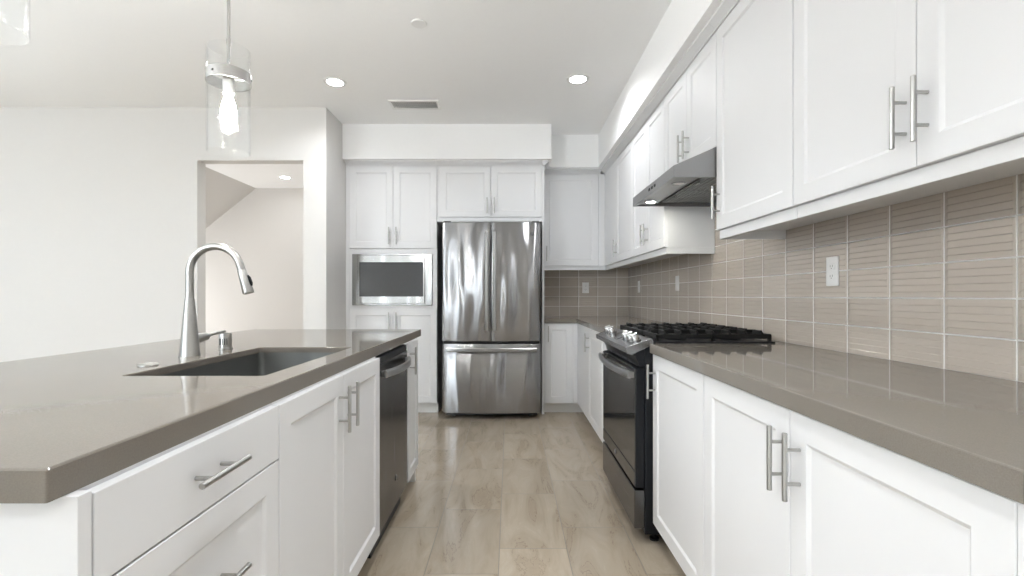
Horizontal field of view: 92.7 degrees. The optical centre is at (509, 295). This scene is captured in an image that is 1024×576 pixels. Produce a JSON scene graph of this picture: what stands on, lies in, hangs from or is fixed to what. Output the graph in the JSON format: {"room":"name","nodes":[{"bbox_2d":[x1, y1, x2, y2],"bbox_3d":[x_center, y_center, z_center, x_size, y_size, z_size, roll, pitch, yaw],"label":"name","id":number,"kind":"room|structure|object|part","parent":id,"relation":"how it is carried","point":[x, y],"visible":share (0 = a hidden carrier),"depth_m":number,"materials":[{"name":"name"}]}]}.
{"room":"kitchen","nodes":[
{"label":"kitchen","id":0,"kind":"room"},
{"bbox_2d":[0,107,345,361],"bbox_3d":[-4.536,-0.241,4.801,5.928,2.743,1.253,0,0,0],"label":"wall","id":1,"kind":"structure","parent":0,"point":[103,209],"depth_m":4.17,"materials":[{"name":"white paint"}]},
{"bbox_2d":[206,167,255,227],"bbox_3d":[-4.950,-0.693,5.795,2.300,1.840,3.010,0,0,0],"label":"wall","id":2,"kind":"structure","parent":0,"point":[223,192],"depth_m":6.90,"materials":[{"name":"white paint"}]},
{"bbox_2d":[206,188,302,332],"bbox_3d":[-4.835,-0.241,7.360,6.131,2.743,0.120,0,0,0],"label":"wall","id":3,"kind":"structure","parent":0,"point":[265,227],"depth_m":7.30,"materials":[{"name":"white paint"}]},
{"bbox_2d":[0,0,671,187],"bbox_3d":[-3.229,-1.673,0.750,9.342,0.120,13.500,0,0,0],"label":"ceiling","id":4,"kind":"structure","parent":0,"point":[483,61],"depth_m":3.27,"materials":[{"name":"paint"}]},
{"bbox_2d":[21,0,29,45],"bbox_3d":[-1.114,-1.088,1.023,0.162,1.048,0.163,0,0,0],"label":"pendant lamp","id":5,"kind":"object","parent":4,"relation":"hanging from","point":[27,0],"visible":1,"depth_m":1.07,"materials":[{"name":"silver metal"}]},
{"bbox_2d":[205,0,252,155],"bbox_3d":[-1.106,-1.088,1.918,0.162,1.048,0.163,0,0,0],"label":"pendant lamp","id":6,"kind":"object","parent":4,"relation":"hanging from","point":[229,86],"visible":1,"depth_m":1.91,"materials":[{"name":"silver metal"}]},
{"bbox_2d":[222,77,234,95],"bbox_3d":[-1.107,-0.825,1.920,0.042,0.060,0.042,0,0,0],"label":"socket","id":7,"kind":"object","parent":6,"relation":"attached to","point":[228,83],"depth_m":1.91,"materials":[{"name":"white plastic"}]},
{"bbox_3d":[-1.107,-1.240,1.920,0.017,0.693,0.017,0,0,0],"label":"rod","id":8,"kind":"part","parent":6,"relation":"part of","materials":[{"name":"silver metal"}]},
{"bbox_3d":[-1.107,-0.740,1.920,0.057,0.110,0.057,0,0,0],"label":"bulb","id":9,"kind":"part","parent":6,"relation":"part of","materials":[{"name":"white glass"}]},
{"bbox_3d":[-1.107,-0.767,1.920,0.153,0.406,0.153,0,0,0],"label":"lamp shade","id":10,"kind":"part","parent":6,"relation":"part of","materials":[{"name":"clear glass"}]},
{"bbox_2d":[278,176,291,178],"bbox_3d":[-3.050,-1.609,6.620,0.170,0.006,0.170,0,0,0],"label":"recessed light","id":11,"kind":"object","parent":4,"relation":"in","point":[282,177],"visible":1,"depth_m":6.62,"materials":[{"name":"white plastic"}]},
{"bbox_2d":[323,77,346,86],"bbox_3d":[-1.319,-1.609,3.678,0.170,0.006,0.170,0,0,0],"label":"recessed light","id":12,"kind":"object","parent":4,"relation":"in","point":[330,81],"visible":1,"depth_m":3.67,"materials":[{"name":"white plastic"}]},
{"bbox_2d":[388,100,440,109],"bbox_3d":[-0.797,-1.607,4.100,0.415,0.012,0.190,0,0,0],"label":"ceiling vent","id":13,"kind":"object","parent":4,"relation":"in","point":[395,104],"visible":1,"depth_m":4.10,"materials":[{"name":"white plastic"}]},
{"bbox_2d":[411,19,426,27],"bbox_3d":[-0.538,-1.608,2.883,0.092,0.010,0.092,0,0,0],"label":"sprinkler cover","id":14,"kind":"object","parent":4,"relation":"attached to","point":[417,23],"visible":1,"depth_m":2.87,"materials":[{"name":"white plastic"}]},
{"bbox_2d":[566,74,588,84],"bbox_3d":[0.505,-1.609,3.627,0.170,0.006,0.170,0,0,0],"label":"recessed light","id":15,"kind":"object","parent":4,"relation":"in","point":[576,79],"visible":1,"depth_m":3.62,"materials":[{"name":"white plastic"}]},
{"bbox_2d":[358,407,685,575],"bbox_3d":[-3.129,1.180,0.750,9.142,0.100,13.500,0,0,0],"label":"floor","id":16,"kind":"structure","parent":0,"point":[489,495],"depth_m":2.56,"materials":[{"name":"wood"}]},
{"bbox_2d":[0,403,278,575],"bbox_3d":[-0.834,0.695,0.905,0.632,0.871,0.550,0,0,0],"label":"base cabinet","id":17,"kind":"object","parent":16,"relation":"on","point":[207,504],"visible":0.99,"depth_m":0.81,"materials":[{"name":"white paint"}]},
{"bbox_3d":[-0.854,0.695,0.641,0.592,0.871,0.022,0,0,0],"label":"panel","id":18,"kind":"part","parent":17,"relation":"part of","materials":[{"name":"white paint"}]},
{"bbox_3d":[-0.568,0.328,0.916,0.019,0.128,0.523,0,0,0],"label":"drawer","id":19,"kind":"part","parent":17,"relation":"part of","materials":[{"name":"white paint"}]},
{"bbox_3d":[-0.568,0.549,0.916,0.019,0.306,0.523,0,0,0],"label":"drawer","id":20,"kind":"part","parent":17,"relation":"part of","materials":[{"name":"white paint"}]},
{"bbox_3d":[-0.538,0.324,0.905,0.040,0.011,0.152,0,0,0],"label":"handle","id":21,"kind":"part","parent":17,"relation":"part of","materials":[{"name":"silver metal"}]},
{"bbox_3d":[-0.538,0.540,0.905,0.040,0.011,0.152,0,0,0],"label":"handle","id":22,"kind":"part","parent":17,"relation":"part of","materials":[{"name":"silver metal"}]},
{"bbox_2d":[271,357,379,575],"bbox_3d":[-0.834,0.695,1.637,0.632,0.871,0.911,0,0,0],"label":"base cabinet","id":23,"kind":"object","parent":16,"relation":"on","point":[329,458],"visible":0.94,"depth_m":1.54,"materials":[{"name":"white paint"}]},
{"bbox_2d":[0,329,420,502],"bbox_3d":[-1.115,0.234,1.883,1.078,0.049,2.553,0,0,0],"label":"countertop","id":24,"kind":"structure","parent":23,"relation":"on","point":[69,422],"depth_m":1.05,"materials":[{"name":"beige stone"}]},
{"bbox_3d":[-1.122,0.212,1.513,0.056,0.006,0.056,0,0,0],"label":"disposal button","id":25,"kind":"part","parent":24,"relation":"part of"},
{"bbox_2d":[178,243,253,356],"bbox_3d":[-1.054,0.011,1.833,0.263,0.407,0.225,0,0,0],"label":"faucet","id":26,"kind":"object","parent":24,"relation":"on","point":[190,339],"visible":1,"depth_m":1.74,"materials":[{"name":"silver metal"}]},
{"bbox_3d":[-1.149,0.155,1.856,0.038,0.040,0.180,0,0,0],"label":"lever","id":27,"kind":"part","parent":26,"relation":"part of","materials":[{"name":"silver metal"}]},
{"bbox_3d":[-1.059,-0.092,1.755,0.213,0.201,0.027,0,0,0],"label":"spout","id":28,"kind":"part","parent":26,"relation":"part of","materials":[{"name":"silver metal"}]},
{"bbox_2d":[218,332,232,349],"bbox_3d":[-1.158,0.182,1.985,0.054,0.066,0.054,0,0,0],"label":"air gap","id":29,"kind":"object","parent":24,"relation":"on","point":[225,339],"visible":0.87,"depth_m":1.97,"materials":[{"name":"silver metal"}]},
{"bbox_2d":[158,352,335,375],"bbox_3d":[-0.856,0.359,1.682,0.436,0.242,0.768,0,0,0],"label":"sink","id":30,"kind":"object","parent":24,"relation":"in","point":[264,363],"visible":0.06,"depth_m":2.01,"materials":[{"name":"metal"}]},
{"bbox_3d":[-0.568,0.644,1.409,0.019,0.761,0.452,0,0,0],"label":"door","id":31,"kind":"part","parent":23,"relation":"part of","materials":[{"name":"white paint"}]},
{"bbox_3d":[-0.538,0.370,1.595,0.040,0.152,0.011,0,0,0],"label":"handle","id":32,"kind":"part","parent":23,"relation":"part of","materials":[{"name":"silver metal"}]},
{"bbox_3d":[-0.538,0.370,1.680,0.040,0.152,0.011,0,0,0],"label":"handle","id":33,"kind":"part","parent":23,"relation":"part of","materials":[{"name":"silver metal"}]},
{"bbox_3d":[-0.568,0.644,1.865,0.019,0.761,0.452,0,0,0],"label":"door","id":34,"kind":"part","parent":23,"relation":"part of","materials":[{"name":"white paint"}]},
{"bbox_2d":[367,345,410,557],"bbox_3d":[-0.821,0.699,2.386,0.639,0.862,0.574,0,0,0],"label":"dishwasher","id":35,"kind":"object","parent":16,"relation":"on","point":[394,363],"visible":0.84,"depth_m":2.31,"materials":[{"name":"grey metal"}]},
{"bbox_3d":[-0.625,1.083,2.386,0.050,0.095,0.570,0,0,0],"label":"toe panel","id":36,"kind":"part","parent":35,"relation":"part of","materials":[{"name":"black metal"}]},
{"bbox_3d":[-0.581,0.662,2.386,0.038,0.735,0.574,0,0,0],"label":"door","id":37,"kind":"part","parent":35,"relation":"part of","materials":[{"name":"metal"}]},
{"bbox_3d":[-0.531,0.342,2.386,0.061,0.034,0.506,0,0,0],"label":"handle","id":38,"kind":"part","parent":35,"relation":"part of","materials":[{"name":"silver metal"}]},
{"bbox_2d":[344,160,442,411],"bbox_3d":[-1.133,-0.078,4.960,0.872,2.416,0.680,0,0,0],"label":"tall cabinet","id":39,"kind":"object","parent":16,"relation":"on","point":[391,205],"visible":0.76,"depth_m":4.67,"materials":[{"name":"white paint"}]},
{"bbox_3d":[-1.327,0.573,4.670,0.416,0.898,0.019,0,0,0],"label":"door","id":40,"kind":"part","parent":39,"relation":"part of","materials":[{"name":"white paint"}]},
{"bbox_3d":[-1.327,-0.848,4.670,0.416,0.785,0.019,0,0,0],"label":"door","id":41,"kind":"part","parent":39,"relation":"part of","materials":[{"name":"white paint"}]},
{"bbox_3d":[-1.133,-1.264,4.652,0.872,0.042,0.063,0,0,0],"label":"crown moulding","id":42,"kind":"part","parent":39,"relation":"part of","materials":[{"name":"white paint"}]},
{"bbox_3d":[-1.133,-0.109,4.674,0.871,2.268,0.012,0,0,0],"label":"frame","id":43,"kind":"part","parent":39,"relation":"part of","materials":[{"name":"white paint"}]},
{"bbox_2d":[352,254,432,304],"bbox_3d":[-1.125,-0.156,4.897,0.761,0.488,0.506,0,0,0],"label":"microwave oven","id":44,"kind":"object","parent":39,"relation":"in","point":[377,279],"visible":0.95,"depth_m":4.65,"materials":[{"name":"grey metal"}]},
{"bbox_3d":[-0.907,0.573,4.670,0.416,0.898,0.019,0,0,0],"label":"door","id":45,"kind":"part","parent":39,"relation":"part of","materials":[{"name":"white paint"}]},
{"bbox_3d":[-0.907,-0.848,4.670,0.416,0.785,0.019,0,0,0],"label":"door","id":46,"kind":"part","parent":39,"relation":"part of","materials":[{"name":"white paint"}]},
{"bbox_2d":[402,339,417,482],"bbox_3d":[-0.834,0.695,2.832,0.632,0.871,0.306,0,0,0],"label":"base cabinet","id":47,"kind":"object","parent":16,"relation":"on","point":[412,346],"visible":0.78,"depth_m":2.80,"materials":[{"name":"white paint"}]},
{"bbox_3d":[-0.864,0.695,2.975,0.572,0.871,0.020,0,0,0],"label":"panel","id":48,"kind":"part","parent":47,"relation":"part of","materials":[{"name":"white paint"}]},
{"bbox_3d":[-0.538,0.360,2.714,0.040,0.152,0.011,0,0,0],"label":"handle","id":49,"kind":"part","parent":47,"relation":"part of","materials":[{"name":"silver metal"}]},
{"bbox_2d":[442,221,540,415],"bbox_3d":[-0.172,0.219,4.819,0.908,1.822,0.882,0,0,0],"label":"refrigerator","id":50,"kind":"object","parent":16,"relation":"on","point":[491,274],"visible":1,"depth_m":4.45,"materials":[{"name":"grey metal"}]},
{"bbox_3d":[-0.401,-0.130,4.485,0.450,1.087,0.094,0,0,0],"label":"door","id":51,"kind":"part","parent":50,"relation":"part of","materials":[{"name":"silver metal"}]},
{"bbox_3d":[-0.212,-0.134,4.411,0.030,0.897,0.062,0,0,0],"label":"handle","id":52,"kind":"part","parent":50,"relation":"part of","materials":[{"name":"silver metal"}]},
{"bbox_3d":[-0.172,0.753,4.485,0.908,0.634,0.094,0,0,0],"label":"freezer drawer","id":53,"kind":"part","parent":50,"relation":"part of","materials":[{"name":"silver metal"}]},
{"bbox_3d":[-0.140,-0.134,4.411,0.030,0.897,0.062,0,0,0],"label":"handle","id":54,"kind":"part","parent":50,"relation":"part of","materials":[{"name":"silver metal"}]},
{"bbox_3d":[0.057,-0.130,4.485,0.450,1.087,0.094,0,0,0],"label":"door","id":55,"kind":"part","parent":50,"relation":"part of","materials":[{"name":"silver metal"}]},
{"bbox_2d":[437,160,548,413],"bbox_3d":[-0.162,-0.078,4.960,1.068,2.416,0.680,0,0,0],"label":"tall cabinet","id":56,"kind":"object","parent":16,"relation":"on","point":[491,191],"visible":0.98,"depth_m":4.66,"materials":[{"name":"white paint"}]},
{"bbox_3d":[-0.427,-0.998,4.670,0.486,0.485,0.019,0,0,0],"label":"door","id":57,"kind":"part","parent":56,"relation":"part of","materials":[{"name":"white paint"}]},
{"bbox_3d":[-0.217,-0.860,4.640,0.012,0.152,0.040,0,0,0],"label":"handle","id":58,"kind":"part","parent":56,"relation":"part of","materials":[{"name":"silver metal"}]},
{"bbox_3d":[-0.195,-0.978,4.674,1.000,0.531,0.012,0,0,0],"label":"frame","id":59,"kind":"part","parent":56,"relation":"part of","materials":[{"name":"white paint"}]},
{"bbox_3d":[-0.162,-1.264,4.750,1.068,0.042,0.259,0,0,0],"label":"crown moulding","id":60,"kind":"part","parent":56,"relation":"part of","materials":[{"name":"white paint"}]},
{"bbox_3d":[0.061,-0.998,4.670,0.486,0.485,0.019,0,0,0],"label":"door","id":61,"kind":"part","parent":56,"relation":"part of","materials":[{"name":"white paint"}]},
{"bbox_3d":[0.317,-0.057,4.982,0.023,2.373,0.636,0,0,0],"label":"panel","id":62,"kind":"part","parent":56,"relation":"part of","materials":[{"name":"white paint"}]},
{"bbox_2d":[544,323,582,411],"bbox_3d":[0.805,0.694,4.960,0.950,0.872,0.680,0,0,0],"label":"base cabinet","id":63,"kind":"object","parent":16,"relation":"on","point":[560,339],"visible":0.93,"depth_m":4.66,"materials":[{"name":"white paint"}]},
{"bbox_3d":[0.467,0.643,4.670,0.267,0.763,0.019,0,0,0],"label":"door","id":64,"kind":"part","parent":63,"relation":"part of","materials":[{"name":"white paint"}]},
{"bbox_2d":[578,324,606,442],"bbox_3d":[0.947,0.694,3.832,0.683,0.872,1.690,0,0,0],"label":"base cabinet","id":65,"kind":"object","parent":16,"relation":"on","point":[590,367],"visible":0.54,"depth_m":3.90,"materials":[{"name":"white paint"}]},
{"bbox_3d":[0.625,0.381,3.982,0.040,0.152,0.011,0,0,0],"label":"handle","id":66,"kind":"part","parent":65,"relation":"part of","materials":[{"name":"silver metal"}]},
{"bbox_3d":[0.655,0.643,3.760,0.019,0.763,0.517,0,0,0],"label":"door","id":67,"kind":"part","parent":65,"relation":"part of","materials":[{"name":"white paint"}]},
{"bbox_3d":[0.655,0.643,3.244,0.019,0.763,0.510,0,0,0],"label":"door","id":68,"kind":"part","parent":65,"relation":"part of","materials":[{"name":"white paint"}]},
{"bbox_2d":[544,316,673,332],"bbox_3d":[0.807,0.236,4.140,0.954,0.042,2.318,0,0,0],"label":"countertop","id":69,"kind":"structure","parent":65,"relation":"on","point":[597,323],"depth_m":4.46,"materials":[{"name":"beige stone"}]},
{"bbox_2d":[646,354,703,575],"bbox_3d":[0.947,0.694,1.915,0.683,0.872,0.580,0,0,0],"label":"base cabinet","id":70,"kind":"object","parent":16,"relation":"on","point":[678,390],"visible":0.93,"depth_m":1.87,"materials":[{"name":"white paint"}]},
{"bbox_3d":[0.625,0.381,2.168,0.040,0.152,0.011,0,0,0],"label":"handle","id":71,"kind":"part","parent":70,"relation":"part of","materials":[{"name":"silver metal"}]},
{"bbox_2d":[596,322,774,541],"bbox_3d":[0.857,0.644,2.596,0.696,0.971,0.764,0,0,0],"label":"gas range","id":72,"kind":"object","parent":16,"relation":"on","point":[627,412],"visible":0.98,"depth_m":2.29,"materials":[{"name":"black metal"}]},
{"bbox_3d":[0.585,0.199,2.795,0.050,0.042,0.050,0,0,0],"label":"knob","id":73,"kind":"part","parent":72,"relation":"part of","materials":[{"name":"silver metal"}]},
{"bbox_3d":[0.538,0.360,2.596,0.058,0.034,0.734,0,0,0],"label":"handle","id":74,"kind":"part","parent":72,"relation":"part of","materials":[{"name":"silver metal"}]},
{"bbox_3d":[0.569,0.834,2.596,0.005,0.068,0.750,0,0,0],"label":"trim","id":75,"kind":"part","parent":72,"relation":"part of","materials":[{"name":"silver metal"}]},
{"bbox_3d":[0.589,0.971,2.596,0.046,0.174,0.754,0,0,0],"label":"storage drawer","id":76,"kind":"part","parent":72,"relation":"part of","materials":[{"name":"silver metal"}]},
{"bbox_3d":[0.592,0.602,2.596,0.040,0.544,0.754,0,0,0],"label":"oven door","id":77,"kind":"part","parent":72,"relation":"part of","materials":[{"name":"black glass"}]},
{"bbox_3d":[0.590,0.276,2.596,0.044,0.097,0.750,0,0,0],"label":"vent trim","id":78,"kind":"part","parent":72,"relation":"part of","materials":[{"name":"silver metal"}]},
{"bbox_3d":[0.585,0.199,2.455,0.050,0.042,0.050,0,0,0],"label":"knob","id":79,"kind":"part","parent":72,"relation":"part of","materials":[{"name":"silver metal"}]},
{"bbox_3d":[0.585,0.199,2.365,0.050,0.042,0.050,0,0,0],"label":"knob","id":80,"kind":"part","parent":72,"relation":"part of","materials":[{"name":"silver metal"}]},
{"bbox_3d":[0.585,0.199,2.275,0.050,0.042,0.050,0,0,0],"label":"knob","id":81,"kind":"part","parent":72,"relation":"part of","materials":[{"name":"silver metal"}]},
{"bbox_2d":[624,330,774,343],"bbox_3d":[0.928,0.216,2.596,0.554,0.016,0.762,0,0,0],"label":"cooktop","id":82,"kind":"object","parent":72,"relation":"in","point":[652,340],"depth_m":2.23,"materials":[{"name":"black metal"}]},
{"bbox_2d":[704,375,1023,575],"bbox_3d":[0.947,0.694,1.118,0.683,0.872,1.011,0,0,0],"label":"base cabinet","id":83,"kind":"object","parent":16,"relation":"on","point":[787,492],"visible":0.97,"depth_m":1.00,"materials":[{"name":"white paint"}]},
{"bbox_3d":[0.655,0.643,1.374,0.019,0.763,0.495,0,0,0],"label":"door","id":84,"kind":"part","parent":83,"relation":"part of","materials":[{"name":"white paint"}]},
{"bbox_3d":[0.625,0.381,1.150,0.040,0.152,0.011,0,0,0],"label":"handle","id":85,"kind":"part","parent":83,"relation":"part of","materials":[{"name":"silver metal"}]},
{"bbox_3d":[0.625,0.381,1.086,0.040,0.152,0.011,0,0,0],"label":"handle","id":86,"kind":"part","parent":83,"relation":"part of","materials":[{"name":"silver metal"}]},
{"bbox_2d":[650,339,1023,503],"bbox_3d":[0.958,0.236,1.791,0.650,0.042,2.378,0,0,0],"label":"countertop","id":87,"kind":"structure","parent":83,"relation":"on","point":[969,427],"depth_m":1.04,"materials":[{"name":"beige stone"}]},
{"bbox_3d":[0.655,0.643,0.873,0.019,0.763,0.501,0,0,0],"label":"door","id":88,"kind":"part","parent":83,"relation":"part of","materials":[{"name":"white paint"}]},
{"bbox_2d":[342,0,721,173],"bbox_3d":[-0.140,-1.450,-0.271,2.864,0.327,11.158,0,0,0],"label":"soffit","id":89,"kind":"structure","parent":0,"point":[436,142],"depth_m":4.58,"materials":[{"name":"paint"}]},
{"bbox_2d":[544,268,627,315],"bbox_3d":[-0.144,-0.241,5.364,2.872,2.743,0.128,0,0,0],"label":"wall","id":90,"kind":"structure","parent":0,"point":[607,295],"depth_m":5.30,"materials":[{"name":"beige tile"}]},
{"bbox_2d":[582,282,588,292],"bbox_3d":[0.820,-0.090,5.296,0.072,0.116,0.008,0,0,0],"label":"wall outlet","id":91,"kind":"object","parent":90,"relation":"attached to","point":[585,285],"visible":1,"depth_m":5.29,"materials":[{"name":"white plastic"}]},
{"bbox_2d":[544,169,633,269],"bbox_3d":[0.807,-0.775,5.113,0.952,1.020,0.368,0,0,0],"label":"upper cabinet","id":92,"kind":"object","parent":90,"relation":"attached to","point":[574,199],"visible":0.8,"depth_m":4.98,"materials":[{"name":"white paint"}]},
{"bbox_3d":[0.619,-0.773,4.980,0.562,0.933,0.019,0,0,0],"label":"door","id":93,"kind":"part","parent":92,"relation":"part of","materials":[{"name":"white paint"}]},
{"bbox_3d":[0.627,-1.264,4.960,0.592,0.042,0.063,0,0,0],"label":"crown moulding","id":94,"kind":"part","parent":92,"relation":"part of","materials":[{"name":"white paint"}]},
{"bbox_3d":[0.655,-0.285,4.996,0.648,0.041,0.020,0,0,0],"label":"light rail","id":95,"kind":"part","parent":92,"relation":"part of","materials":[{"name":"white paint"}]},
{"bbox_2d":[628,173,1023,381],"bbox_3d":[1.348,-0.241,-0.211,0.128,2.743,11.278,0,0,0],"label":"wall","id":96,"kind":"structure","parent":0,"point":[937,280],"depth_m":1.67,"materials":[{"name":"beige tile"}]},
{"bbox_2d":[601,134,670,269],"bbox_3d":[1.103,-0.775,4.420,0.358,1.020,1.128,0,0,0],"label":"upper cabinet","id":97,"kind":"object","parent":96,"relation":"attached to","point":[617,170],"visible":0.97,"depth_m":4.33,"materials":[{"name":"white paint"}]},
{"bbox_3d":[0.956,-1.264,4.420,0.063,0.042,1.128,0,0,0],"label":"crown moulding","id":98,"kind":"part","parent":97,"relation":"part of","materials":[{"name":"white paint"}]},
{"bbox_3d":[0.991,-0.285,4.420,0.020,0.041,1.128,0,0,0],"label":"light rail","id":99,"kind":"part","parent":97,"relation":"part of","materials":[{"name":"white paint"}]},
{"bbox_3d":[0.975,-0.773,4.149,0.019,0.933,0.580,0,0,0],"label":"door","id":100,"kind":"part","parent":97,"relation":"part of","materials":[{"name":"white paint"}]},
{"bbox_2d":[627,91,714,261],"bbox_3d":[1.103,-0.775,3.455,0.358,1.020,0.799,0,0,0],"label":"upper cabinet","id":101,"kind":"object","parent":96,"relation":"attached to","point":[656,231],"visible":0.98,"depth_m":3.21,"materials":[{"name":"white paint"}]},
{"bbox_3d":[0.975,-0.773,3.655,0.019,0.933,0.396,0,0,0],"label":"door","id":102,"kind":"part","parent":101,"relation":"part of","materials":[{"name":"white paint"}]},
{"bbox_3d":[0.945,-0.430,3.493,0.040,0.152,0.011,0,0,0],"label":"handle","id":103,"kind":"part","parent":101,"relation":"part of","materials":[{"name":"silver metal"}]},
{"bbox_3d":[0.945,-0.430,3.417,0.040,0.152,0.011,0,0,0],"label":"handle","id":104,"kind":"part","parent":101,"relation":"part of","materials":[{"name":"silver metal"}]},
{"bbox_3d":[0.956,-1.264,3.455,0.063,0.042,0.799,0,0,0],"label":"crown moulding","id":105,"kind":"part","parent":101,"relation":"part of","materials":[{"name":"white paint"}]},
{"bbox_3d":[0.975,-0.773,3.256,0.019,0.933,0.396,0,0,0],"label":"door","id":106,"kind":"part","parent":101,"relation":"part of","materials":[{"name":"white paint"}]},
{"bbox_3d":[1.132,-0.285,3.455,0.302,0.041,0.799,0,0,0],"label":"light rail","id":107,"kind":"part","parent":101,"relation":"part of","materials":[{"name":"white paint"}]},
{"bbox_2d":[633,147,716,206],"bbox_3d":[1.022,-0.628,2.669,0.515,0.140,0.758,0,0,0],"label":"range hood","id":108,"kind":"object","parent":96,"relation":"attached to","point":[688,183],"visible":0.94,"depth_m":2.55,"materials":[{"name":"silver metal"}]},
{"bbox_2d":[639,178,696,204],"bbox_3d":[0.861,-0.575,2.669,0.139,0.025,0.710,0,0,0],"label":"lamp","id":109,"kind":"object","parent":108,"relation":"attached to","point":[675,186],"depth_m":2.63,"materials":[{"name":"white metal"}]},
{"bbox_2d":[675,276,678,290],"bbox_3d":[1.280,-0.097,3.737,0.008,0.116,0.072,0,0,0],"label":"wall switch","id":110,"kind":"object","parent":96,"relation":"attached to","point":[676,277],"visible":1,"depth_m":3.73,"materials":[{"name":"white plastic"}]},
{"bbox_2d":[658,22,716,172],"bbox_3d":[1.103,-0.994,2.670,0.358,0.584,0.768,0,0,0],"label":"upper cabinet","id":111,"kind":"object","parent":96,"relation":"attached to","point":[689,91],"visible":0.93,"depth_m":2.58,"materials":[{"name":"white paint"}]},
{"bbox_3d":[0.975,-0.972,2.861,0.019,0.537,0.380,0,0,0],"label":"door","id":112,"kind":"part","parent":111,"relation":"part of","materials":[{"name":"white paint"}]},
{"bbox_3d":[0.945,-0.815,2.708,0.040,0.152,0.011,0,0,0],"label":"handle","id":113,"kind":"part","parent":111,"relation":"part of","materials":[{"name":"silver metal"}]},
{"bbox_3d":[0.945,-0.815,2.632,0.040,0.152,0.011,0,0,0],"label":"handle","id":114,"kind":"part","parent":111,"relation":"part of","materials":[{"name":"silver metal"}]},
{"bbox_3d":[0.956,-1.264,2.670,0.063,0.042,0.768,0,0,0],"label":"crown moulding","id":115,"kind":"part","parent":111,"relation":"part of","materials":[{"name":"white paint"}]},
{"bbox_3d":[0.975,-0.972,2.478,0.019,0.537,0.381,0,0,0],"label":"door","id":116,"kind":"part","parent":111,"relation":"part of","materials":[{"name":"white paint"}]},
{"bbox_2d":[708,0,884,238],"bbox_3d":[1.103,-0.775,1.975,0.358,1.020,0.617,0,0,0],"label":"upper cabinet","id":117,"kind":"object","parent":96,"relation":"attached to","point":[755,193],"visible":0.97,"depth_m":1.95,"materials":[{"name":"white paint"}]},
{"bbox_3d":[0.945,-0.430,2.246,0.040,0.152,0.011,0,0,0],"label":"handle","id":118,"kind":"part","parent":117,"relation":"part of","materials":[{"name":"silver metal"}]},
{"bbox_3d":[0.956,-1.264,1.975,0.063,0.042,0.617,0,0,0],"label":"crown moulding","id":119,"kind":"part","parent":117,"relation":"part of","materials":[{"name":"white paint"}]},
{"bbox_3d":[0.975,-0.773,1.975,0.019,0.933,0.613,0,0,0],"label":"door","id":120,"kind":"part","parent":117,"relation":"part of","materials":[{"name":"white paint"}]},
{"bbox_3d":[1.132,-0.285,1.975,0.302,0.041,0.617,0,0,0],"label":"light rail","id":121,"kind":"part","parent":117,"relation":"part of","materials":[{"name":"white paint"}]},
{"bbox_2d":[826,256,838,285],"bbox_3d":[1.280,-0.098,1.938,0.008,0.116,0.072,0,0,0],"label":"wall outlet","id":122,"kind":"object","parent":96,"relation":"attached to","point":[832,263],"visible":1,"depth_m":1.93,"materials":[{"name":"white plastic"}]},
{"bbox_2d":[829,263,833,269],"bbox_3d":[1.277,-0.117,1.938,0.002,0.027,0.033,0,0,0],"label":"receptacle","id":123,"kind":"object","parent":122,"relation":"attached to","point":[831,265],"depth_m":1.94,"materials":[{"name":"white plastic"}]},
{"bbox_2d":[829,273,833,279],"bbox_3d":[1.277,-0.079,1.938,0.002,0.027,0.033,0,0,0],"label":"receptacle","id":124,"kind":"object","parent":122,"relation":"attached to","point":[831,275],"depth_m":1.94,"materials":[{"name":"white plastic"}]},
{"bbox_2d":[794,0,1023,217],"bbox_3d":[1.103,-0.775,1.157,0.358,1.020,1.014,0,0,0],"label":"upper cabinet","id":125,"kind":"object","parent":96,"relation":"attached to","point":[896,101],"visible":1,"depth_m":1.21,"materials":[{"name":"white paint"}]},
{"bbox_3d":[0.975,-0.773,1.412,0.019,0.933,0.501,0,0,0],"label":"door","id":126,"kind":"part","parent":125,"relation":"part of","materials":[{"name":"white paint"}]},
{"bbox_3d":[0.945,-0.433,1.190,0.040,0.152,0.011,0,0,0],"label":"handle","id":127,"kind":"part","parent":125,"relation":"part of","materials":[{"name":"silver metal"}]},
{"bbox_3d":[0.991,-0.285,1.157,0.020,0.041,1.014,0,0,0],"label":"light rail","id":128,"kind":"part","parent":125,"relation":"part of","materials":[{"name":"white paint"}]},
{"bbox_3d":[0.945,-0.433,1.127,0.040,0.152,0.011,0,0,0],"label":"handle","id":129,"kind":"part","parent":125,"relation":"part of","materials":[{"name":"silver metal"}]},
{"bbox_3d":[0.975,-0.773,0.906,0.019,0.933,0.505,0,0,0],"label":"door","id":130,"kind":"part","parent":125,"relation":"part of","materials":[{"name":"white paint"}]}
]}

